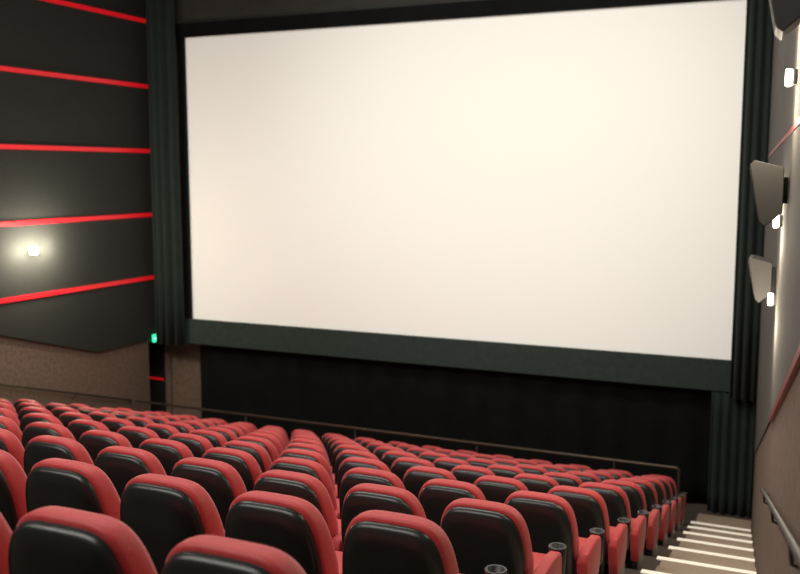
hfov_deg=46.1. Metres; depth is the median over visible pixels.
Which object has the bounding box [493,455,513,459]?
seat
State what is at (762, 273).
speaker
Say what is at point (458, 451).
seat
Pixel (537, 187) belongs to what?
projection screen
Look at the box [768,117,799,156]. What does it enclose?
trim
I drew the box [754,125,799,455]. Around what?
wall panel
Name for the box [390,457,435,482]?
seat
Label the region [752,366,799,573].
wall
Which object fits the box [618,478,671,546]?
seat
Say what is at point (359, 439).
seat
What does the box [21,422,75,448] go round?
seat
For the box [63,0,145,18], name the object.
acoustic panel
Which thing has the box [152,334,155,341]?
exit sign
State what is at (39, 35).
acoustic panel
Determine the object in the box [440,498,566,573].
seat
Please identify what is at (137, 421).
seat
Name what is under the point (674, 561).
step
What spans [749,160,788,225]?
speaker
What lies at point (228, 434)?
seat
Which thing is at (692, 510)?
floor
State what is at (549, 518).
seat
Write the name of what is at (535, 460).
seat
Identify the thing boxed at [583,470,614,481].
seat
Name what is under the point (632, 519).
seat cushion
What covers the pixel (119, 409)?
seat
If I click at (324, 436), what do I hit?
seat
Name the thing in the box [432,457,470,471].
seat
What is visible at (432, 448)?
seat
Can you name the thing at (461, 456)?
seat
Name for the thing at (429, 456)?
seat
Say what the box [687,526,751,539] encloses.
step
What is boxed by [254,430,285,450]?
seat
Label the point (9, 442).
seat
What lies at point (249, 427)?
seat
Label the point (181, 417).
seat
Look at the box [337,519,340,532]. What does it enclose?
seat cushion
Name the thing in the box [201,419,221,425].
seat
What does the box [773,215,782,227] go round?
wall lamp
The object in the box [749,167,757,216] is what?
grille
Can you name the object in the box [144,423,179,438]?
seat
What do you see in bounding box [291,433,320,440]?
seat
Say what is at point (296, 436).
seat
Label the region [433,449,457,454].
seat
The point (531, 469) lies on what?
seat
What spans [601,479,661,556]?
seat
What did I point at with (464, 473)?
seat
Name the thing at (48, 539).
seat
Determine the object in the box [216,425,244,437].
seat
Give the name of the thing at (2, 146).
trim
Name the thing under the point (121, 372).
wall
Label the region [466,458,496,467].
seat
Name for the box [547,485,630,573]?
seat
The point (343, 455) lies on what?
seat
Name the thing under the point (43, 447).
seat
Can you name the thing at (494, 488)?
seat
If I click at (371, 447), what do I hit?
seat
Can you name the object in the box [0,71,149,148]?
acoustic panel
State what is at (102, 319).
acoustic panel
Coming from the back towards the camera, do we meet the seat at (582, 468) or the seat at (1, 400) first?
the seat at (582, 468)
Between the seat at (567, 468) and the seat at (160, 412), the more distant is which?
the seat at (160, 412)
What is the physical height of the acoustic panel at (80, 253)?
1.195 m
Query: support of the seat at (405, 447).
on the floor
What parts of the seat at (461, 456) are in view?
backrest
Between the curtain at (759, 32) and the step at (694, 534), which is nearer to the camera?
the step at (694, 534)
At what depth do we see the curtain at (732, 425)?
15.03 m
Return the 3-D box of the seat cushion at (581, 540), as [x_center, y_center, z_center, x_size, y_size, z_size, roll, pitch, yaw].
[1.056,1.861,6.529,0.480,0.140,0.520,3,8,24]
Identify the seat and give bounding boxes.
[0,399,15,410]
[0,402,17,417]
[0,408,19,426]
[0,416,21,443]
[0,428,24,469]
[0,449,26,531]
[0,512,12,573]
[8,506,157,573]
[13,399,38,408]
[16,402,45,413]
[18,407,53,420]
[19,413,62,432]
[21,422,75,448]
[23,435,93,475]
[25,458,120,519]
[45,403,69,411]
[51,407,79,417]
[58,412,92,427]
[67,419,108,441]
[69,403,88,409]
[77,407,101,414]
[78,430,132,462]
[88,411,116,421]
[94,446,165,499]
[99,407,118,412]
[100,417,134,432]
[110,411,133,418]
[115,408,132,412]
[117,426,158,448]
[120,473,224,573]
[126,416,153,427]
[129,411,149,416]
[139,438,193,475]
[144,416,169,423]
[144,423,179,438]
[145,411,161,415]
[157,411,171,415]
[160,415,181,421]
[161,535,305,573]
[165,421,194,433]
[168,433,213,457]
[171,457,246,529]
[172,415,191,420]
[180,420,206,429]
[182,415,198,419]
[189,429,226,447]
[192,419,215,427]
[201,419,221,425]
[202,447,261,491]
[204,427,237,441]
[210,418,227,424]
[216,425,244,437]
[223,440,271,472]
[225,424,249,435]
[225,491,342,573]
[231,422,253,432]
[236,422,256,430]
[237,436,278,462]
[246,432,282,455]
[253,470,341,551]
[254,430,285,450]
[259,428,287,445]
[263,427,288,443]
[265,425,288,441]
[269,457,339,518]
[279,448,337,498]
[284,442,334,482]
[288,438,331,468]
[290,429,312,438]
[290,431,316,439]
[290,435,323,445]
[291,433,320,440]
[321,433,342,444]
[324,435,348,449]
[326,437,354,457]
[329,440,360,465]
[332,444,369,473]
[334,450,378,483]
[337,457,390,498]
[339,467,405,518]
[341,483,425,551]
[342,510,506,573]
[354,437,373,443]
[360,439,382,447]
[366,442,392,453]
[373,446,404,460]
[381,451,418,469]
[387,441,406,446]
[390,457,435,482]
[396,444,419,451]
[403,466,456,498]
[406,447,432,456]
[418,452,449,462]
[418,478,485,525]
[421,446,441,450]
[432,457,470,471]
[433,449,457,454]
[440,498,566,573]
[448,453,475,460]
[451,465,494,483]
[456,450,477,454]
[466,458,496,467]
[473,454,495,459]
[473,475,527,503]
[487,464,524,477]
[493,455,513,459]
[493,458,519,466]
[504,490,604,573]
[513,473,559,492]
[514,459,538,465]
[515,464,547,474]
[532,459,552,464]
[537,464,566,472]
[543,472,582,486]
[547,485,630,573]
[555,464,580,471]
[566,471,600,482]
[569,464,591,471]
[579,482,648,570]
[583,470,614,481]
[597,469,624,479]
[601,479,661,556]
[609,469,632,477]
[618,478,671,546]
[631,476,678,537]
[641,475,683,530]
[650,474,686,525]
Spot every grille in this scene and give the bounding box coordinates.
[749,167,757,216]
[769,0,775,31]
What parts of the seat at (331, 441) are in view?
backrest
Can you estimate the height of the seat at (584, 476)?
1.000 m
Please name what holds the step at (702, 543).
on the floor
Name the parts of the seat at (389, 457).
backrest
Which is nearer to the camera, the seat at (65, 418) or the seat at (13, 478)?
the seat at (13, 478)
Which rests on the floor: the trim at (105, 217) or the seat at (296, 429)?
the seat at (296, 429)
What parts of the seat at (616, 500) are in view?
backrest, support frame, armrest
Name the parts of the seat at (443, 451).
backrest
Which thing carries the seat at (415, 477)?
on the floor
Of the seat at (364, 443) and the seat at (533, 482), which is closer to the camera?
the seat at (533, 482)
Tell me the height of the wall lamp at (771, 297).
0.084 m
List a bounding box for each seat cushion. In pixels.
[335,551,342,573]
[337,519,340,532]
[533,552,545,569]
[576,537,586,573]
[606,526,615,559]
[629,518,635,546]
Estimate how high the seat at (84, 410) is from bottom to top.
1.000 m
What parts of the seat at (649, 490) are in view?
backrest, armrest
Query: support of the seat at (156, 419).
on the floor
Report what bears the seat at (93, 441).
on the floor
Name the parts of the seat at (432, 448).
backrest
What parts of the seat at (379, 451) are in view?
backrest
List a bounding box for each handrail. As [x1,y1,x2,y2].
[0,383,131,402]
[760,487,799,569]
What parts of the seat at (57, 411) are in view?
backrest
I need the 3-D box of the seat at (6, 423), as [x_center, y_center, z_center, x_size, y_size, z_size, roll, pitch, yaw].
[-3.329,1.568,8.341,0.608,1.000,0.754,3,8,24]
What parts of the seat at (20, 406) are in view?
backrest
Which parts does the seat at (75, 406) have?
backrest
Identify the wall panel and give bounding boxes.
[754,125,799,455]
[768,24,799,154]
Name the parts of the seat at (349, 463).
backrest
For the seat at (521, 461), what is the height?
1.000 m
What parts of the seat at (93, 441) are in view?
backrest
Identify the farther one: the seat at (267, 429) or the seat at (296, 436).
the seat at (267, 429)
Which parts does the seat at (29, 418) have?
backrest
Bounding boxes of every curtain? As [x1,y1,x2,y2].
[146,0,184,345]
[707,391,755,517]
[729,0,773,401]
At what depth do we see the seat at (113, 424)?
10.39 m
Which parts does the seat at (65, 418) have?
backrest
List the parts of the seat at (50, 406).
backrest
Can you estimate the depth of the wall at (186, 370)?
19.83 m
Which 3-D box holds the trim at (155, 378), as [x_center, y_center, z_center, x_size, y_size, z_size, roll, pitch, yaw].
[-5.682,1.935,20.342,1.390,0.040,0.029,3,8,24]
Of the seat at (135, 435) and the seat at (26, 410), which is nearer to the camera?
the seat at (135, 435)
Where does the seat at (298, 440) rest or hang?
on the floor
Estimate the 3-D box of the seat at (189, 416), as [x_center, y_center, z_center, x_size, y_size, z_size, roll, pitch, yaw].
[-3.708,2.813,17.472,0.608,1.000,0.754,3,8,24]
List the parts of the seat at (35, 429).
backrest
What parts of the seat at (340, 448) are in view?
backrest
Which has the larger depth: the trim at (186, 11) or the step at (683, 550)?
the trim at (186, 11)
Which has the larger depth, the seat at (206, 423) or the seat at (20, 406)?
the seat at (206, 423)
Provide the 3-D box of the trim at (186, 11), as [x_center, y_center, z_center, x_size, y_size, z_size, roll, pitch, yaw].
[0.403,-5.794,16.490,11.553,1.717,0.400,3,8,24]
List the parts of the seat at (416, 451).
backrest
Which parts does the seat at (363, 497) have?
backrest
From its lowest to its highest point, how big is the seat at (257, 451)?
1.000 m
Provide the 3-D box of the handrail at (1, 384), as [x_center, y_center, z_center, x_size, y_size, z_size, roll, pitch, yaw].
[-7.110,1.438,14.737,0.127,2.735,8.619,3,8,24]
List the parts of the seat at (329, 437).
backrest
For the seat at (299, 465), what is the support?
on the floor
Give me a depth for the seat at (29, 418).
9.32 m
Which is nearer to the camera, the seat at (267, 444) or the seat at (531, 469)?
the seat at (267, 444)
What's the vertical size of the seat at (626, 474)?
1.000 m
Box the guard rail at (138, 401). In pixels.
[135,400,679,493]
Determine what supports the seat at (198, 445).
on the floor
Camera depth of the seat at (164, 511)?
4.38 m
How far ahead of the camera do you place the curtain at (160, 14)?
18.72 m
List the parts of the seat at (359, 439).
backrest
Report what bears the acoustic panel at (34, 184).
attached to the wall at (121, 372)
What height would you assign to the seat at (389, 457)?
1.000 m
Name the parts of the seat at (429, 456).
backrest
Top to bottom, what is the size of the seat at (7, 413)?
1.000 m
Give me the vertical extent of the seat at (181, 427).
1.000 m
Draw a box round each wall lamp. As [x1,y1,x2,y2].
[29,246,37,254]
[767,293,775,305]
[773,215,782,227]
[785,69,797,86]
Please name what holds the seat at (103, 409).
on the floor
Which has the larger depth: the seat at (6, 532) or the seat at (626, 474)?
the seat at (626, 474)
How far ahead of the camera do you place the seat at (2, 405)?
11.13 m
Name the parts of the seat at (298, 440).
backrest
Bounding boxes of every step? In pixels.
[640,566,703,573]
[657,554,755,573]
[668,544,754,566]
[677,537,753,555]
[683,531,751,546]
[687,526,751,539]
[691,513,750,533]
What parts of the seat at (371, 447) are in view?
backrest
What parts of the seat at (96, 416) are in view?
backrest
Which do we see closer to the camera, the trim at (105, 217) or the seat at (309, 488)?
the seat at (309, 488)
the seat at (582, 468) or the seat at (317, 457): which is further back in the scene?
the seat at (582, 468)
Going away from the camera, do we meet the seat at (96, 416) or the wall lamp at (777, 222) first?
the wall lamp at (777, 222)
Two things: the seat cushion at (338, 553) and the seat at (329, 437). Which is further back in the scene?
the seat at (329, 437)
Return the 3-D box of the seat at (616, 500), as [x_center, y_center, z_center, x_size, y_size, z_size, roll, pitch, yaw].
[1.929,2.200,8.565,0.608,1.000,0.754,3,8,24]
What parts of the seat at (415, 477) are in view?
backrest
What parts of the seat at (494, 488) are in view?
backrest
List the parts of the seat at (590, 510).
backrest, support frame, armrest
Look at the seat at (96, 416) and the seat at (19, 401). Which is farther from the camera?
the seat at (19, 401)
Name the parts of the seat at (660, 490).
backrest, armrest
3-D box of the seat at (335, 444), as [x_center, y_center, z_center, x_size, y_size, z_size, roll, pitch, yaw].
[-0.517,2.425,12.212,0.608,1.000,0.754,3,8,24]
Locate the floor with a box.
[624,503,755,573]
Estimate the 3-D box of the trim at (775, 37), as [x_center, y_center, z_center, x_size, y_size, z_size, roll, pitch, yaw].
[2.442,-2.855,5.695,0.011,1.250,18.967,3,7,20]
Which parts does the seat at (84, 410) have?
backrest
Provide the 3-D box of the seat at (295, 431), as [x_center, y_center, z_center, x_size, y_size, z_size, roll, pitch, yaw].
[-1.357,2.751,15.147,0.608,1.000,0.754,3,8,24]
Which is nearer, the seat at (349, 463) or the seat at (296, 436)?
the seat at (349, 463)
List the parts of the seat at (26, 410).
backrest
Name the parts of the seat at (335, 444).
backrest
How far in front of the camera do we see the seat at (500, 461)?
12.24 m
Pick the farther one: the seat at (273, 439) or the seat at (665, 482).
the seat at (665, 482)
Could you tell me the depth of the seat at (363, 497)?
5.21 m
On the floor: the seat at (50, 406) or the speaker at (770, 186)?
the seat at (50, 406)
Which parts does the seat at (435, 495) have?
backrest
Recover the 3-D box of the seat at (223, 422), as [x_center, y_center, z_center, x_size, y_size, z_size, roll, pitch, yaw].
[-3.160,2.843,17.229,0.608,1.000,0.754,3,8,24]
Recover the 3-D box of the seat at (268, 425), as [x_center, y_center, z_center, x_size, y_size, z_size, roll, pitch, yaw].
[-2.065,2.903,16.743,0.608,1.000,0.754,3,8,24]
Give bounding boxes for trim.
[0,66,147,88]
[0,144,149,152]
[0,213,151,226]
[0,275,153,303]
[41,0,145,22]
[150,377,163,379]
[174,0,479,23]
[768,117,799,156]
[769,345,799,421]
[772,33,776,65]
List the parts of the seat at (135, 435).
backrest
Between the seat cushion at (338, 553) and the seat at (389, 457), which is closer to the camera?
the seat cushion at (338, 553)
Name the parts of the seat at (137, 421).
backrest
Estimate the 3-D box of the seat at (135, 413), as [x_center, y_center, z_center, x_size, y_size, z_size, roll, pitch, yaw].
[-3.945,2.423,15.015,0.608,1.000,0.754,3,8,24]
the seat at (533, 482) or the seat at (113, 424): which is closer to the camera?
the seat at (533, 482)
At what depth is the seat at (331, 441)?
13.26 m
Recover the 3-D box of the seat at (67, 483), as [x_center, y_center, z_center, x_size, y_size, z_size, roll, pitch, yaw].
[-1.503,1.334,4.973,0.608,1.000,0.754,3,8,24]
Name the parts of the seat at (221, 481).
backrest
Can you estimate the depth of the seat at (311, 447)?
9.45 m
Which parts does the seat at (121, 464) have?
backrest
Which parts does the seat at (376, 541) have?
backrest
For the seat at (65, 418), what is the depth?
10.65 m
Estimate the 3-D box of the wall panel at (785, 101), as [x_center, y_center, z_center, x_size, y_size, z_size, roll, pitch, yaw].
[2.442,-1.597,5.850,0.011,1.274,18.967,3,7,20]
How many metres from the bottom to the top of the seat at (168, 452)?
1.000 m
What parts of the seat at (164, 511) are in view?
backrest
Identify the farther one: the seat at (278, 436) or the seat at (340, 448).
the seat at (278, 436)
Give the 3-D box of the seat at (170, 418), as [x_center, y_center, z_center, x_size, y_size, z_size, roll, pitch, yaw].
[-3.397,2.453,14.771,0.608,1.000,0.754,3,8,24]
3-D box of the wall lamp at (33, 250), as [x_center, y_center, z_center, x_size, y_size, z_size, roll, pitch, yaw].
[-6.304,-0.628,16.196,0.080,0.144,0.168,3,8,24]
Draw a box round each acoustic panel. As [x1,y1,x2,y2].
[0,0,147,84]
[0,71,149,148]
[0,149,151,221]
[0,217,153,298]
[0,279,155,351]
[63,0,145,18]
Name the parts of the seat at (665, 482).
backrest, armrest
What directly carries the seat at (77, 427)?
on the floor
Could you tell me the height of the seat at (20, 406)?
1.000 m
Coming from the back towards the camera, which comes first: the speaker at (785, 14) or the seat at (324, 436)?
the seat at (324, 436)
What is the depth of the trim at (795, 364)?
4.14 m
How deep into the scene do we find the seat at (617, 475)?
12.83 m
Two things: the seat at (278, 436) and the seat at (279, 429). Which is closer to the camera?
the seat at (278, 436)
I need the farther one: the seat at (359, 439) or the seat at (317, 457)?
the seat at (359, 439)
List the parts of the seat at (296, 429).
backrest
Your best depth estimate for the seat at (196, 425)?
12.82 m
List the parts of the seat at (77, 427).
backrest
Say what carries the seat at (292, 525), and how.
on the floor
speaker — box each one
[748,254,775,302]
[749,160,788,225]
[769,0,799,39]
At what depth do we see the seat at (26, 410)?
10.91 m
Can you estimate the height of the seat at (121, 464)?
1.000 m
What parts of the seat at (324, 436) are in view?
backrest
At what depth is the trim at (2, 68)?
16.79 m
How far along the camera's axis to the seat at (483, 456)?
13.59 m
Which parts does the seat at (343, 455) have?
backrest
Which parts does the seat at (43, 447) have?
backrest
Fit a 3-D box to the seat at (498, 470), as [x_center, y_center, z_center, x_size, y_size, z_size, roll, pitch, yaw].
[1.258,2.341,10.143,0.608,1.000,0.754,3,8,24]
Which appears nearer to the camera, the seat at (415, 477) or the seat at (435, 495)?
the seat at (435, 495)
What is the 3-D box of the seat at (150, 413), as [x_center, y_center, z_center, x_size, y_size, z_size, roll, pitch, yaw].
[-4.096,2.602,16.363,0.608,1.000,0.754,3,8,24]
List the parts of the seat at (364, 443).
backrest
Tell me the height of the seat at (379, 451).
1.000 m
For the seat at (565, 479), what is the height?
1.000 m
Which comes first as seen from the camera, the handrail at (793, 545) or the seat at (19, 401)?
the handrail at (793, 545)
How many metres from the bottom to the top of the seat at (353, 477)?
1.000 m
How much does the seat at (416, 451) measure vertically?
1.000 m
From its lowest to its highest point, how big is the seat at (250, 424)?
1.000 m
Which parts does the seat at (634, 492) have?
backrest, support frame, armrest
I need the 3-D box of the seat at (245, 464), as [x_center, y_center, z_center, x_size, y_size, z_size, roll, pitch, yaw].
[-1.138,1.687,7.368,0.608,1.000,0.754,3,8,24]
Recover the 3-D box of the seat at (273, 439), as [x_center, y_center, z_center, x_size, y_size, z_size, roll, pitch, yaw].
[-1.480,2.192,11.359,0.608,1.000,0.754,3,8,24]
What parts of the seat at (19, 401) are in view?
backrest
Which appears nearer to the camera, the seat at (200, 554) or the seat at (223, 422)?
the seat at (200, 554)
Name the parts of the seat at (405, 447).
backrest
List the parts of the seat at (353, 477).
backrest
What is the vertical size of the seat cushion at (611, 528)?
0.140 m
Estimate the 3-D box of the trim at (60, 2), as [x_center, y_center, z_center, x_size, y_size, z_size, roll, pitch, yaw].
[-8.795,-4.233,10.271,0.074,0.076,18.330,3,8,24]
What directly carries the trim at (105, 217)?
attached to the wall at (121, 372)
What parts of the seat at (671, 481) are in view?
backrest, armrest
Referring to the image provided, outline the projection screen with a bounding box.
[175,0,746,391]
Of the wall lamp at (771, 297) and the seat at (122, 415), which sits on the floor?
the seat at (122, 415)
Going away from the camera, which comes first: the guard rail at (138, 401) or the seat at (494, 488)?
the seat at (494, 488)
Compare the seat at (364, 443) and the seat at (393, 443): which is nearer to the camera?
the seat at (364, 443)
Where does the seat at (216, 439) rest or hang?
on the floor
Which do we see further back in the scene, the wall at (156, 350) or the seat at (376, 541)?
the wall at (156, 350)
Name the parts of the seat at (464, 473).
backrest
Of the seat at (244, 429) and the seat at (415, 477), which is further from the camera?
the seat at (244, 429)
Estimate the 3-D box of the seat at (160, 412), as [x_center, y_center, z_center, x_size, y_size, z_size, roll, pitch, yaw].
[-4.300,2.781,17.735,0.706,1.000,0.754,3,8,24]
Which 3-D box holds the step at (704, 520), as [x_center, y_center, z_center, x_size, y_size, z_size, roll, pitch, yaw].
[4.954,3.719,14.476,0.911,0.089,1.090,3,8,24]
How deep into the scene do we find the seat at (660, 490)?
11.53 m
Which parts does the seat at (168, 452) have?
backrest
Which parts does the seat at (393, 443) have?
backrest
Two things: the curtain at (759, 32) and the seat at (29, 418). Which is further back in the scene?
the curtain at (759, 32)
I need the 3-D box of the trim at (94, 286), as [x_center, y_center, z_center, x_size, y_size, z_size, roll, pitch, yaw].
[-6.240,0.123,16.561,0.074,0.076,5.814,3,8,24]
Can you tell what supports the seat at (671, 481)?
on the floor
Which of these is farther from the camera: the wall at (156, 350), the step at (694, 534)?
the wall at (156, 350)
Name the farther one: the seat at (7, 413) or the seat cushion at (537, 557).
the seat at (7, 413)
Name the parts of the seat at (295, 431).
backrest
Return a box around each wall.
[0,149,173,414]
[148,341,165,411]
[172,39,755,508]
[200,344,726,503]
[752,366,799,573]
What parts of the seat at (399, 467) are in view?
backrest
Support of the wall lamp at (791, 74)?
attached to the wall at (777, 456)
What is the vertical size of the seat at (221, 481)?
1.000 m
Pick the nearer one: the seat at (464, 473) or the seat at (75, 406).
the seat at (464, 473)
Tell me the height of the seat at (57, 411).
1.000 m
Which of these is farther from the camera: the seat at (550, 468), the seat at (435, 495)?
the seat at (550, 468)
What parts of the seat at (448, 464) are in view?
backrest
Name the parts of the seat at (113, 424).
backrest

